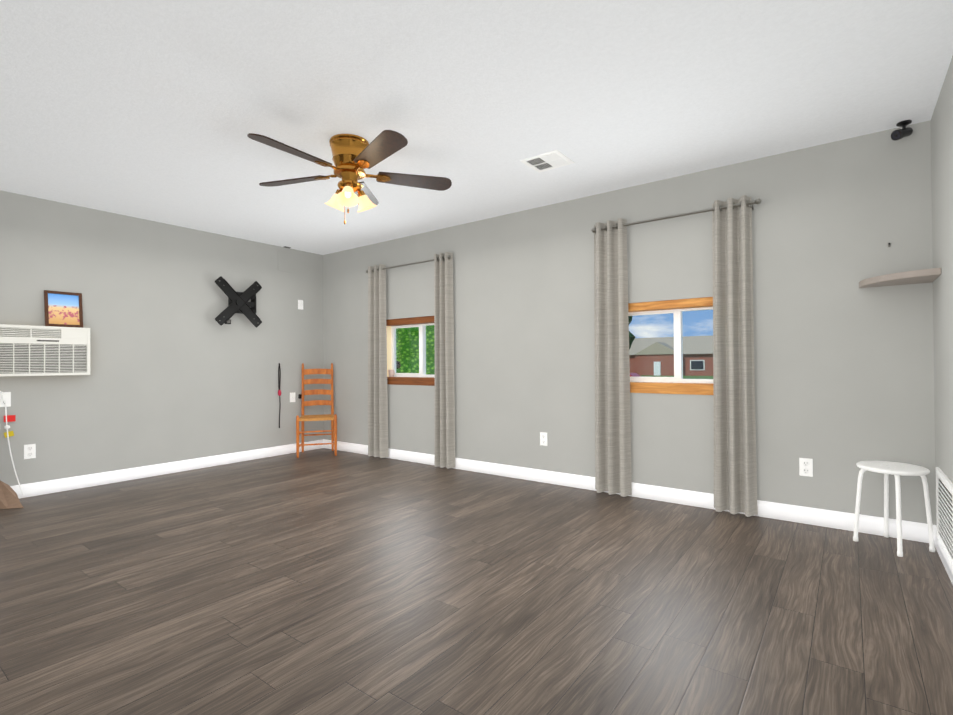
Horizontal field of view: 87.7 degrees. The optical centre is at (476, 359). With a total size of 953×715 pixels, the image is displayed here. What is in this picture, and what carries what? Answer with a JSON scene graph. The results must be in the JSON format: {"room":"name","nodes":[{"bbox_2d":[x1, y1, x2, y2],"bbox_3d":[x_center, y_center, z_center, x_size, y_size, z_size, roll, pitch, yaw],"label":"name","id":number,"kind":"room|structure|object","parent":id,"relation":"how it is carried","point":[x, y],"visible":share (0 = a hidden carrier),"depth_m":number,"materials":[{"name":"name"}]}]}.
{"room":"living room","nodes":[
{"label":"living room","id":0,"kind":"room"},
{"bbox_2d":[0,190,323,485],"bbox_3d":[-3.234,-0.106,4.635,0.164,2.425,4.470,-1,-1,37],"label":"wall","id":1,"kind":"structure","parent":0,"point":[178,372],"depth_m":4.71,"materials":[{"name":"paint"}]},
{"bbox_2d":[0,392,10,406],"bbox_3d":[-3.691,0.314,3.880,0.009,0.115,0.072,-1,-1,37],"label":"electrical outlet","id":2,"kind":"object","parent":1,"relation":"attached to","point":[8,403],"visible":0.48,"depth_m":3.89,"materials":[{"name":"white plastic"}]},
{"bbox_2d":[0,391,23,494],"bbox_3d":[-3.668,0.585,3.865,0.048,0.984,0.211,-1,-1,37],"label":"power cord","id":3,"kind":"object","parent":1,"relation":"attached to","point":[9,418],"visible":1,"depth_m":3.88,"materials":[{"name":"white plastic"}]},
{"bbox_2d":[24,444,35,458],"bbox_3d":[-3.598,0.742,3.997,0.009,0.115,0.072,-1,-1,37],"label":"electrical outlet","id":4,"kind":"object","parent":1,"relation":"attached to","point":[29,451],"visible":1,"depth_m":4.00,"materials":[{"name":"white plastic"}]},
{"bbox_2d":[0,324,89,376],"bbox_3d":[-3.522,-0.068,4.032,0.106,0.400,0.600,-1,-1,37],"label":"air conditioner unit","id":5,"kind":"object","parent":1,"relation":"attached to","point":[27,350],"visible":1,"depth_m":4.00,"materials":[{"name":"white plastic"}]},
{"bbox_2d":[44,290,82,327],"bbox_3d":[-3.462,-0.419,4.162,0.054,0.300,0.250,-1,-1,37],"label":"picture frame","id":6,"kind":"object","parent":5,"relation":"on","point":[63,309],"visible":0.94,"depth_m":4.16,"materials":[{"name":"brown wood"}]},
{"bbox_2d":[10,439,323,497],"bbox_3d":[-3.158,1.053,4.574,0.014,0.106,4.150,-1,-1,37],"label":"baseboard","id":7,"kind":"structure","parent":1,"relation":"attached to","point":[60,485],"depth_m":4.67,"materials":[{"name":"white"}]},
{"bbox_2d":[215,276,261,327],"bbox_3d":[-2.563,-0.605,5.314,0.112,0.513,0.513,-1,-1,37],"label":"mount","id":8,"kind":"object","parent":1,"relation":"attached to","point":[238,302],"visible":0.98,"depth_m":5.29,"materials":[{"name":"black metal"}]},
{"bbox_2d":[278,363,280,427],"bbox_3d":[-2.280,0.421,5.743,0.029,0.754,0.042,-1,-1,37],"label":"leash","id":9,"kind":"object","parent":1,"relation":"attached to","point":[279,390],"visible":1,"depth_m":5.74,"materials":[{"name":"black fabric"}]},
{"bbox_2d":[290,392,294,401],"bbox_3d":[-2.178,0.451,5.887,0.019,0.115,0.072,-1,-1,37],"label":"light switch","id":10,"kind":"object","parent":1,"relation":"attached to","point":[292,397],"visible":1,"depth_m":5.89,"materials":[{"name":"white plastic"}]},
{"bbox_2d":[298,300,302,309],"bbox_3d":[-2.118,-0.661,5.986,0.019,0.115,0.072,-1,-1,37],"label":"light switch","id":11,"kind":"object","parent":1,"relation":"attached to","point":[300,304],"visible":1,"depth_m":5.99,"materials":[{"name":"white plastic"}]},
{"bbox_2d":[0,448,952,714],"bbox_3d":[-0.891,1.101,2.874,6.000,0.050,4.470,-1,-1,37],"label":"floor","id":12,"kind":"structure","parent":0,"point":[320,582],"depth_m":2.17,"materials":[{"name":"brown wood"}]},
{"bbox_2d":[0,480,23,508],"bbox_3d":[-3.546,0.976,3.722,0.381,0.249,0.160,-1,-1,37],"label":"scrap","id":13,"kind":"object","parent":12,"relation":"on","point":[9,498],"visible":0.94,"depth_m":3.73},
{"bbox_2d":[296,363,336,457],"bbox_3d":[-1.872,0.576,5.832,0.444,1.062,0.430,0,0,-16],"label":"chair","id":14,"kind":"object","parent":12,"relation":"on","point":[332,416],"visible":0.98,"depth_m":5.96,"materials":[{"name":"brown wood"}]},
{"bbox_2d":[853,461,934,556],"bbox_3d":[2.348,0.827,2.801,0.359,0.452,0.359,-1,-1,37],"label":"stool","id":15,"kind":"object","parent":12,"relation":"on","point":[895,469],"visible":1,"depth_m":2.73,"materials":[{"name":"white plastic"}]},
{"bbox_2d":[0,0,952,254],"bbox_3d":[-0.909,-1.373,2.894,6.000,0.050,4.470,-1,-1,37],"label":"ceiling","id":16,"kind":"structure","parent":0,"point":[156,110],"depth_m":2.55,"materials":[{"name":"paint"}]},
{"bbox_2d":[247,130,451,223],"bbox_3d":[-0.811,-1.092,3.034,1.254,0.510,1.210,-1,-1,37],"label":"ceiling fan","id":17,"kind":"object","parent":16,"relation":"hanging from","point":[354,156],"visible":1,"depth_m":3.00,"materials":[{"name":"gold metal"}]},
{"bbox_2d":[520,150,574,172],"bbox_3d":[0.485,-1.348,3.390,0.280,0.012,0.255,-1,-1,37],"label":"ceiling vent","id":18,"kind":"object","parent":16,"relation":"in","point":[554,159],"visible":1,"depth_m":3.38,"materials":[{"name":"white plastic"}]},
{"bbox_2d":[323,120,935,524],"bbox_3d":[0.393,-0.132,4.608,5.680,2.425,0.160,-1,-1,37],"label":"wall","id":19,"kind":"structure","parent":0,"point":[844,371],"depth_m":3.59,"materials":[{"name":"paint"}]},
{"bbox_2d":[365,252,454,468],"bbox_3d":[-0.740,0.011,5.280,1.261,2.134,0.122,-1,-1,37],"label":"curtain","id":20,"kind":"object","parent":19,"relation":"attached to","point":[444,381],"visible":1,"depth_m":5.00,"materials":[{"name":"grey fabric"}]},
{"bbox_2d":[386,316,434,385],"bbox_3d":[-0.614,-0.088,5.358,0.953,0.726,0.164,-1,-1,37],"label":"window","id":21,"kind":"structure","parent":19,"relation":"in","point":[421,377],"depth_m":5.41,"materials":[{"name":"brown wood"}]},
{"bbox_2d":[388,370,394,376],"bbox_3d":[-0.951,0.156,5.584,0.094,0.082,0.071,-1,-1,37],"label":"cup","id":22,"kind":"object","parent":21,"relation":"attached to","point":[391,373],"visible":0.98,"depth_m":5.56,"materials":[{"name":"beige ceramic"}]},
{"bbox_2d":[540,432,547,445],"bbox_3d":[0.589,0.699,4.352,0.072,0.115,0.009,-1,-1,37],"label":"outlet","id":23,"kind":"object","parent":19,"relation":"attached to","point":[543,438],"visible":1,"depth_m":4.35,"materials":[{"name":"white plastic"}]},
{"bbox_2d":[628,297,712,394],"bbox_3d":[1.517,-0.093,3.760,0.945,0.703,0.164,-1,-1,37],"label":"window","id":24,"kind":"structure","parent":19,"relation":"in","point":[677,383],"depth_m":3.77,"materials":[{"name":"brown wood"}]},
{"bbox_2d":[592,195,760,516],"bbox_3d":[1.424,-0.023,3.657,1.206,2.146,0.122,-1,-1,37],"label":"curtain","id":25,"kind":"object","parent":19,"relation":"attached to","point":[735,478],"visible":1,"depth_m":3.45,"materials":[{"name":"grey fabric"}]},
{"bbox_2d":[799,458,812,476],"bbox_3d":[2.126,0.696,3.200,0.072,0.115,0.009,-1,-1,37],"label":"outlet","id":26,"kind":"object","parent":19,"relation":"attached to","point":[805,466],"visible":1,"depth_m":3.20,"materials":[{"name":"white plastic"}]},
{"bbox_2d":[891,120,912,140],"bbox_3d":[2.459,-1.317,2.869,0.101,0.109,0.112,-1,-1,37],"label":"security camera","id":27,"kind":"object","parent":19,"relation":"attached to","point":[899,134],"visible":0.98,"depth_m":2.85,"materials":[{"name":"black plastic"}]},
{"bbox_2d":[324,439,934,542],"bbox_3d":[0.349,1.028,4.529,5.680,0.106,0.014,-1,-1,37],"label":"baseboard","id":28,"kind":"structure","parent":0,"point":[912,531],"depth_m":3.65,"materials":[{"name":"white"}]},
{"bbox_2d":[931,56,952,482],"bbox_3d":[1.436,-0.166,1.132,0.160,2.425,4.470,-1,-1,37],"label":"wall","id":29,"kind":"structure","parent":0,"point":[942,174],"depth_m":2.52,"materials":[{"name":"paint"}]},
{"bbox_2d":[859,268,940,287],"bbox_3d":[2.379,-0.457,2.809,0.335,0.036,0.335,-1,-1,37],"label":"corner shelf","id":30,"kind":"object","parent":29,"relation":"attached to","point":[918,276],"visible":1,"depth_m":2.76,"materials":[{"name":"beige wood"}]},
{"bbox_2d":[933,525,952,584],"bbox_3d":[1.374,0.994,1.175,0.014,0.106,4.150,-1,-1,37],"label":"baseboard","id":31,"kind":"structure","parent":29,"relation":"attached to","point":[945,559],"depth_m":2.53,"materials":[{"name":"white"}]},
{"bbox_2d":[936,467,952,579],"bbox_3d":[2.360,0.811,2.493,0.014,0.440,0.580,-1,-1,37],"label":"wall vent","id":32,"kind":"object","parent":29,"relation":"in","point":[944,507],"visible":0.83,"depth_m":2.51,"materials":[{"name":"white metal"}]},
{"label":"outside","id":33,"kind":"structure","parent":0,"visible":0},
{"bbox_2d":[640,375,712,378],"bbox_3d":[28.211,2.501,71.388,150.000,0.220,139.600,-1,-1,37],"label":"ground","id":34,"kind":"structure","parent":33,"point":[698,377],"depth_m":68.65,"materials":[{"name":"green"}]},
{"bbox_2d":[396,316,634,374],"bbox_3d":[1.596,-1.103,26.902,11.936,7.806,28.948,-1,-1,37],"label":"tree","id":35,"kind":"object","parent":34,"relation":"on","point":[401,336],"depth_m":14.03,"materials":[{"name":"green plant"}]},
{"bbox_2d":[630,373,640,376],"bbox_3d":[7.944,1.480,27.216,4.500,1.448,1.800,-1,-1,31],"label":"car","id":36,"kind":"object","parent":34,"relation":"on","point":[636,374],"depth_m":26.81,"materials":[{"name":"metal"}]},
{"bbox_2d":[629,335,712,375],"bbox_3d":[30.389,-0.579,81.013,35.200,6.100,12.800,-1,-1,37],"label":"house","id":37,"kind":"structure","parent":34,"relation":"on","point":[688,356],"depth_m":75.24,"materials":[{"name":"red brick"}]}
]}

